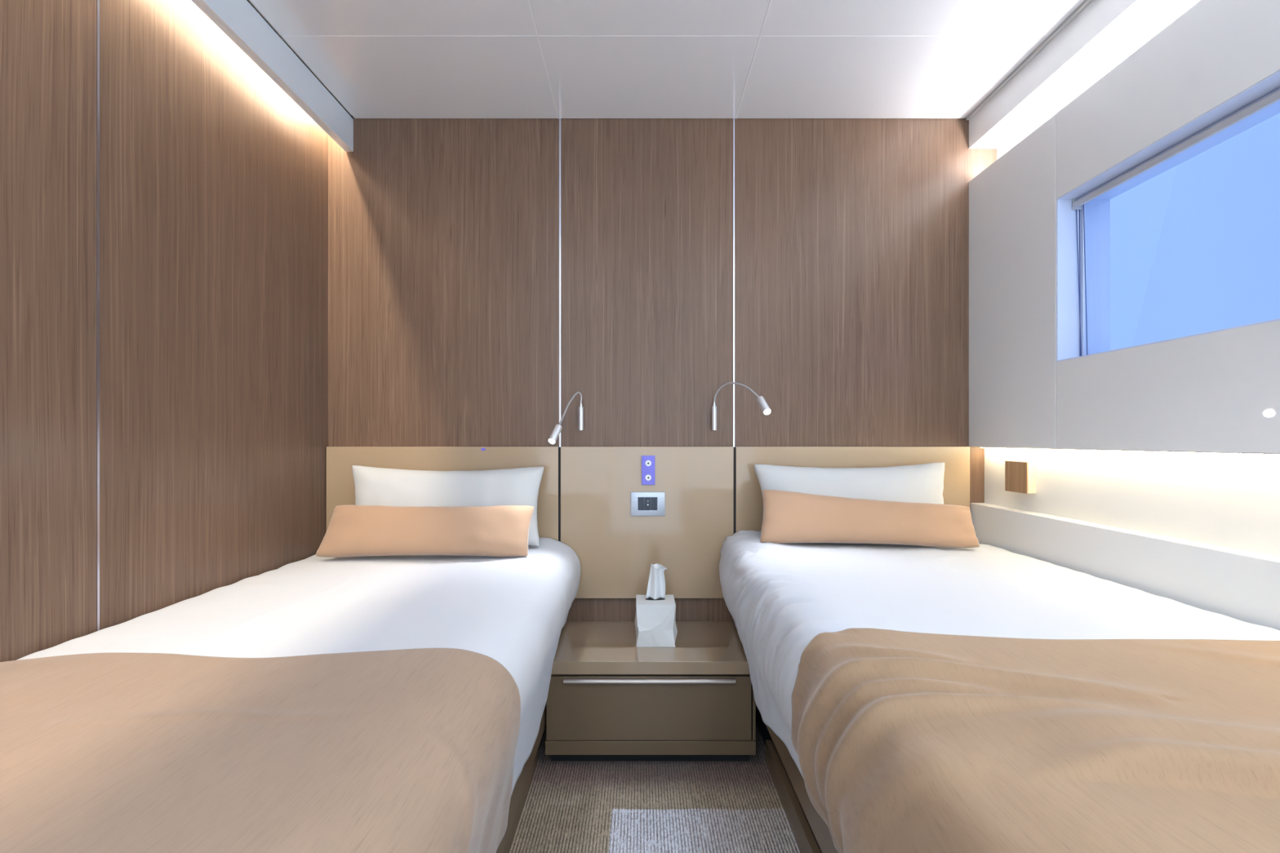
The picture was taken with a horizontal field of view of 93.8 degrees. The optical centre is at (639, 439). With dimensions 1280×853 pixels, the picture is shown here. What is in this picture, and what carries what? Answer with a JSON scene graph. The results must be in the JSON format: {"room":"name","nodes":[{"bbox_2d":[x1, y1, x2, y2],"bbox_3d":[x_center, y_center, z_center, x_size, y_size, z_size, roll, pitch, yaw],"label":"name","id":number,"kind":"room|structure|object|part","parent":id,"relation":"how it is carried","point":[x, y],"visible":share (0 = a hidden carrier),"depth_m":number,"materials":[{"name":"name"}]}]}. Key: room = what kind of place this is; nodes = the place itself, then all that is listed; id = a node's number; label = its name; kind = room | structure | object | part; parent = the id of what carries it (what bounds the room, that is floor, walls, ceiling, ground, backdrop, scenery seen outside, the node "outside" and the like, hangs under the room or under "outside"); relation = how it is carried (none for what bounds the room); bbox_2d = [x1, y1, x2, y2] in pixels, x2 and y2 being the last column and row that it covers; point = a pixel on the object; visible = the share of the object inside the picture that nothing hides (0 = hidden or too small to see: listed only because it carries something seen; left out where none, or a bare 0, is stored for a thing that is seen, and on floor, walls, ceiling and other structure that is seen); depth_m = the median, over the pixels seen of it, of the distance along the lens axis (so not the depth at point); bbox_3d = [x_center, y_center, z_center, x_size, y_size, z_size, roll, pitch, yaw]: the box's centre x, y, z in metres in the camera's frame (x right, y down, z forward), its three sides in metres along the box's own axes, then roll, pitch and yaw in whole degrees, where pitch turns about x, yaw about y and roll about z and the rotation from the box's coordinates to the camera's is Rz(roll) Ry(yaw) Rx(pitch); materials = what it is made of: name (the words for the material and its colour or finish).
{"room":"yacht cabin","nodes":[
{"label":"yacht cabin","id":0,"kind":"room"},
{"bbox_2d":[0,0,328,662],"bbox_3d":[-1.227,-0.116,0.450,0.061,2.352,3.800,0,0,0],"label":"wall","id":1,"kind":"structure","parent":0,"point":[164,199],"depth_m":1.46,"materials":[{"name":"brown wood"}]},
{"bbox_3d":[-1.204,-0.106,0.833,0.012,2.292,0.974,0,0,0],"label":"wood panel","id":2,"kind":"part","parent":1,"relation":"part of","materials":[{"name":"brown wood"}]},
{"bbox_3d":[-1.204,-0.106,1.813,0.012,2.292,0.974,0,0,0],"label":"wood panel","id":3,"kind":"part","parent":1,"relation":"part of","materials":[{"name":"brown wood"}]},
{"bbox_2d":[191,0,353,151],"bbox_3d":[-1.148,-1.175,0.424,0.098,0.138,3.748,0,0,0],"label":"trim","id":4,"kind":"structure","parent":1,"relation":"attached to","point":[238,20],"depth_m":1.84,"materials":[{"name":"white"}]},
{"bbox_2d":[509,723,800,852],"bbox_3d":[0.100,1.042,0.425,2.700,0.003,3.850,0,0,0],"label":"floor","id":5,"kind":"structure","parent":0,"point":[571,806],"depth_m":1.69,"materials":[{"name":"carpet"}]},
{"bbox_2d":[496,705,546,852],"bbox_3d":[-0.748,0.736,1.288,0.895,0.607,1.976,0,0,0],"label":"bed","id":6,"kind":"object","parent":5,"relation":"on","point":[518,797],"visible":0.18,"depth_m":1.56,"materials":[{"name":"brown paint"}]},
{"bbox_2d":[17,537,580,795],"bbox_3d":[-0.708,0.589,1.287,0.974,0.434,1.977,0,0,0],"label":"duvet","id":7,"kind":"object","parent":6,"relation":"on","point":[513,611],"visible":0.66,"depth_m":1.39,"materials":[{"name":"white fabric"}]},
{"bbox_2d":[0,648,520,852],"bbox_3d":[-0.704,0.584,0.755,0.984,0.414,0.934,0,0,0],"label":"throw blanket","id":8,"kind":"object","parent":7,"relation":"on","point":[405,750],"visible":1,"depth_m":0.77,"materials":[{"name":"fabric"}]},
{"bbox_2d":[315,505,533,557],"bbox_3d":[-0.714,0.305,2.005,0.706,0.166,0.120,0,0,0],"label":"cushion","id":9,"kind":"object","parent":7,"relation":"on","point":[353,531],"visible":1,"depth_m":1.97,"materials":[{"name":"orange fabric"}]},
{"bbox_2d":[351,465,543,546],"bbox_3d":[-0.708,0.236,2.168,0.709,0.284,0.157,0,0,0],"label":"pillow","id":10,"kind":"object","parent":7,"relation":"on","point":[383,486],"visible":0.64,"depth_m":2.14,"materials":[{"name":"grey fabric"}]},
{"bbox_3d":[-0.338,1.017,1.125,0.020,0.044,1.610,0,0,0],"label":"rail","id":11,"kind":"part","parent":6,"relation":"part of","materials":[{"name":"brown paint"}]},
{"bbox_2d":[545,621,755,760],"bbox_3d":[0.033,0.869,2.084,0.662,0.342,0.429,0,0,0],"label":"nightstand","id":12,"kind":"object","parent":5,"relation":"on","point":[610,698],"visible":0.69,"depth_m":1.88,"materials":[{"name":"beige paint"}]},
{"bbox_3d":[0.028,0.847,1.894,0.646,0.200,0.020,0,0,0],"label":"drawer","id":13,"kind":"part","parent":12,"relation":"part of","materials":[{"name":"brown paint"}]},
{"bbox_3d":[0.030,0.757,1.877,0.539,0.016,0.014,0,0,0],"label":"handle","id":14,"kind":"part","parent":12,"relation":"part of","materials":[{"name":"silver metal"}]},
{"bbox_3d":[0.033,0.971,1.893,0.662,0.043,0.022,0,0,0],"label":"rail","id":15,"kind":"part","parent":12,"relation":"part of","materials":[{"name":"brown paint"}]},
{"bbox_2d":[634,563,677,647],"bbox_3d":[0.055,0.564,2.079,0.149,0.268,0.155,0,0,0],"label":"tissue box","id":16,"kind":"object","parent":12,"relation":"on","point":[655,623],"visible":1,"depth_m":2.01,"materials":[{"name":"white paper"}]},
{"bbox_3d":[0.360,0.845,2.092,0.008,0.206,0.412,0,0,0],"label":"panel","id":17,"kind":"part","parent":12,"relation":"part of","materials":[{"name":"brown paint"}]},
{"bbox_2d":[755,706,838,852],"bbox_3d":[0.816,0.721,1.288,0.900,0.637,1.976,0,0,0],"label":"bed","id":18,"kind":"object","parent":5,"relation":"on","point":[811,833],"visible":0.17,"depth_m":1.53,"materials":[{"name":"brown paint"}]},
{"bbox_3d":[0.415,1.004,1.125,0.020,0.071,1.610,0,0,0],"label":"rail","id":19,"kind":"part","parent":18,"relation":"part of","materials":[{"name":"brown paint"}]},
{"bbox_2d":[719,529,1279,777],"bbox_3d":[0.768,0.558,1.288,0.999,0.441,1.983,0,0,0],"label":"duvet","id":20,"kind":"object","parent":18,"relation":"on","point":[778,597],"visible":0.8,"depth_m":1.39,"materials":[{"name":"white fabric"}]},
{"bbox_2d":[754,462,944,504],"bbox_3d":[0.774,0.220,2.168,0.704,0.273,0.154,0,0,0],"label":"pillow","id":21,"kind":"object","parent":20,"relation":"on","point":[924,482],"visible":0.5,"depth_m":2.14,"materials":[{"name":"grey fabric"}]},
{"bbox_2d":[760,489,979,547],"bbox_3d":[0.771,0.269,2.038,0.733,0.191,0.116,0,0,0],"label":"cushion","id":22,"kind":"object","parent":20,"relation":"on","point":[788,517],"visible":1,"depth_m":2.00,"materials":[{"name":"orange fabric"}]},
{"bbox_2d":[791,627,1279,852],"bbox_3d":[0.761,0.521,0.745,1.010,0.397,0.914,0,0,0],"label":"throw blanket","id":23,"kind":"object","parent":20,"relation":"on","point":[904,742],"visible":1,"depth_m":0.71,"materials":[{"name":"fabric"}]},
{"bbox_2d":[328,115,996,621],"bbox_3d":[0.087,-0.116,2.329,2.670,2.352,0.061,0,0,0],"label":"wall","id":24,"kind":"structure","parent":0,"point":[485,274],"depth_m":2.30,"materials":[{"name":"brown wood"}]},
{"bbox_2d":[326,446,559,540],"bbox_3d":[-0.753,0.283,2.288,0.884,0.513,0.021,0,0,0],"label":"headboard panel","id":25,"kind":"object","parent":24,"relation":"attached to","point":[340,487],"visible":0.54,"depth_m":2.28,"materials":[{"name":"beige leather"}]},
{"bbox_3d":[-0.764,-0.106,2.306,0.908,2.292,0.012,0,0,0],"label":"wood panel","id":26,"kind":"part","parent":24,"relation":"part of","materials":[{"name":"brown wood"}]},
{"bbox_2d":[558,447,560,542],"bbox_3d":[-0.307,0.284,2.293,0.008,0.511,0.011,0,0,0],"label":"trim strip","id":27,"kind":"object","parent":24,"relation":"attached to","point":[559,448],"visible":0.64,"depth_m":2.29,"materials":[{"name":"black metal"}]},
{"bbox_2d":[548,391,583,444],"bbox_3d":[-0.256,-0.083,2.159,0.032,0.194,0.291,0,0,17],"label":"reading lamp","id":28,"kind":"object","parent":24,"relation":"attached to","point":[555,433],"visible":1,"depth_m":2.15,"materials":[{"name":"silver metal"}]},
{"bbox_3d":[0.027,-0.106,2.306,0.662,2.292,0.012,0,0,0],"label":"wood panel","id":29,"kind":"part","parent":24,"relation":"part of","materials":[{"name":"brown wood"}]},
{"bbox_2d":[560,446,733,598],"bbox_3d":[0.027,0.316,2.288,0.659,0.578,0.021,0,0,0],"label":"headboard panel","id":30,"kind":"object","parent":24,"relation":"attached to","point":[615,549],"visible":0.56,"depth_m":2.28,"materials":[{"name":"beige leather"}]},
{"bbox_2d":[631,492,665,515],"bbox_3d":[0.030,0.244,2.272,0.130,0.091,0.011,0,0,0],"label":"outlet plate","id":31,"kind":"object","parent":30,"relation":"attached to","point":[642,504],"visible":1,"depth_m":2.27,"materials":[{"name":"silver metal"}]},
{"bbox_2d":[641,455,654,484],"bbox_3d":[0.032,0.117,2.271,0.051,0.111,0.014,0,0,0],"label":"switch plate","id":32,"kind":"object","parent":30,"relation":"attached to","point":[647,461],"visible":1,"depth_m":2.27,"materials":[{"name":"blue plastic"}]},
{"bbox_2d":[733,447,735,533],"bbox_3d":[0.361,0.284,2.293,0.008,0.511,0.011,0,0,0],"label":"liner","id":33,"kind":"object","parent":24,"relation":"attached to","point":[734,447],"visible":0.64,"depth_m":2.29,"materials":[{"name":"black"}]},
{"bbox_2d":[711,382,770,430],"bbox_3d":[0.355,-0.122,2.147,0.034,0.174,0.343,0,0,-27],"label":"reading lamp","id":34,"kind":"object","parent":24,"relation":"attached to","point":[761,400],"visible":1,"depth_m":2.14,"materials":[{"name":"silver metal"}]},
{"bbox_2d":[735,446,969,533],"bbox_3d":[0.810,0.283,2.288,0.891,0.513,0.021,0,0,0],"label":"headboard panel","id":35,"kind":"object","parent":24,"relation":"attached to","point":[748,495],"visible":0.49,"depth_m":2.28,"materials":[{"name":"beige leather"}]},
{"bbox_3d":[0.878,-0.106,2.306,1.028,2.292,0.012,0,0,0],"label":"wood panel","id":36,"kind":"part","parent":24,"relation":"part of","materials":[{"name":"brown wood"}]},
{"bbox_2d":[248,0,1084,119],"bbox_3d":[0.092,-1.262,0.430,2.680,0.061,3.860,0,0,0],"label":"ceiling","id":37,"kind":"structure","parent":0,"point":[379,59],"depth_m":1.91,"materials":[{"name":"white paint"}]},
{"bbox_3d":[-0.705,-1.238,1.592,0.780,0.013,0.467,0,0,0],"label":"panel","id":38,"kind":"part","parent":37,"relation":"part of","materials":[{"name":"white paint"}]},
{"bbox_3d":[-0.705,-1.238,2.063,0.780,0.013,0.467,0,0,0],"label":"panel","id":39,"kind":"part","parent":37,"relation":"part of","materials":[{"name":"white paint"}]},
{"bbox_3d":[0.028,-1.238,2.063,0.674,0.013,0.467,0,0,0],"label":"panel","id":40,"kind":"part","parent":37,"relation":"part of","materials":[{"name":"white paint"}]},
{"bbox_3d":[0.028,-1.238,1.592,0.674,0.013,0.467,0,0,0],"label":"panel","id":41,"kind":"part","parent":37,"relation":"part of","materials":[{"name":"white paint"}]},
{"bbox_3d":[0.809,-1.238,2.063,0.876,0.013,0.467,0,0,0],"label":"panel","id":42,"kind":"part","parent":37,"relation":"part of","materials":[{"name":"white paint"}]},
{"bbox_3d":[0.809,-1.238,1.592,0.876,0.013,0.467,0,0,0],"label":"panel","id":43,"kind":"part","parent":37,"relation":"part of","materials":[{"name":"white paint"}]},
{"bbox_2d":[968,0,1279,631],"bbox_3d":[1.342,-0.116,0.430,0.160,2.352,3.860,0,0,0],"label":"wall","id":44,"kind":"structure","parent":0,"point":[1201,531],"depth_m":1.58,"materials":[{"name":"white paint"}]},
{"bbox_3d":[1.317,-0.481,2.058,0.109,1.017,0.480,0,0,0],"label":"panel","id":45,"kind":"part","parent":44,"relation":"part of","materials":[{"name":"white paint"}]},
{"bbox_2d":[1004,461,1035,493],"bbox_3d":[1.306,0.128,2.056,0.032,0.106,0.120,0,0,0],"label":"wall box","id":46,"kind":"object","parent":44,"relation":"attached to","point":[1020,476],"visible":1,"depth_m":2.03,"materials":[{"name":"beige wood"}]},
{"bbox_2d":[966,0,1091,119],"bbox_3d":[1.257,-1.235,0.424,0.010,0.018,3.748,0,0,0],"label":"trim","id":47,"kind":"structure","parent":44,"relation":"attached to","point":[1085,2],"depth_m":1.91,"materials":[{"name":"grey metal"}]},
{"bbox_2d":[968,0,1179,148],"bbox_3d":[1.317,-1.181,0.424,0.110,0.127,3.748,0,0,0],"label":"light","id":48,"kind":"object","parent":44,"relation":"attached to","point":[1102,28],"depth_m":1.82,"materials":[{"name":"white plastic"}]},
{"bbox_3d":[1.319,0.641,0.425,0.103,0.797,3.746,0,0,0],"label":"panel","id":49,"kind":"part","parent":44,"relation":"part of","materials":[{"name":"white paint"}]},
{"bbox_2d":[979,446,1279,455],"bbox_3d":[1.306,0.030,0.445,0.016,0.005,3.690,0,0,0],"label":"light strip","id":50,"kind":"object","parent":44,"relation":"attached to","point":[1170,451],"visible":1,"depth_m":1.51,"materials":[{"name":"white plastic"}]},
{"bbox_2d":[1056,70,1279,361],"bbox_3d":[1.343,-0.482,1.058,0.159,0.495,1.515,0,0,0],"label":"window","id":51,"kind":"structure","parent":44,"relation":"in","point":[1097,211],"depth_m":1.81,"materials":[{"name":"blue"}]},
{"bbox_3d":[1.342,-0.482,1.058,0.016,0.487,1.507,0,0,0],"label":"frame","id":52,"kind":"part","parent":51,"relation":"part of","materials":[{"name":"blue"}]},
{"bbox_2d":[1072,87,1279,355],"bbox_3d":[1.319,-0.483,1.061,0.027,0.486,1.501,0,0,0],"label":"roller blind","id":53,"kind":"object","parent":51,"relation":"attached to","point":[1273,97],"visible":0.99,"depth_m":1.49,"materials":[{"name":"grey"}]},
{"bbox_3d":[1.319,-0.475,1.800,0.003,0.470,0.024,0,0,0],"label":"cord","id":54,"kind":"part","parent":53,"relation":"part of","materials":[{"name":"blue plastic"}]},
{"bbox_3d":[1.329,-0.475,1.808,0.003,0.470,0.004,0,0,0],"label":"cord","id":55,"kind":"part","parent":53,"relation":"part of","materials":[{"name":"grey fabric"}]},
{"bbox_3d":[1.322,-0.475,1.777,0.003,0.470,0.017,0,0,0],"label":"cord","id":56,"kind":"part","parent":53,"relation":"part of","materials":[{"name":"grey fabric"}]},
{"bbox_3d":[1.317,-0.481,0.183,0.109,1.017,3.263,0,0,0],"label":"panel","id":57,"kind":"part","parent":44,"relation":"part of","materials":[{"name":"white paint"}]},
{"label":"outside","id":58,"kind":"structure","parent":0,"visible":0},
{"bbox_2d":[1110,112,1279,350],"bbox_3d":[2.571,-0.846,1.580,1.024,3.648,7.734,0,0,-2],"label":"sky","id":59,"kind":"structure","parent":58,"point":[1195,245],"depth_m":2.32,"materials":[{"name":"blue"}]}
]}

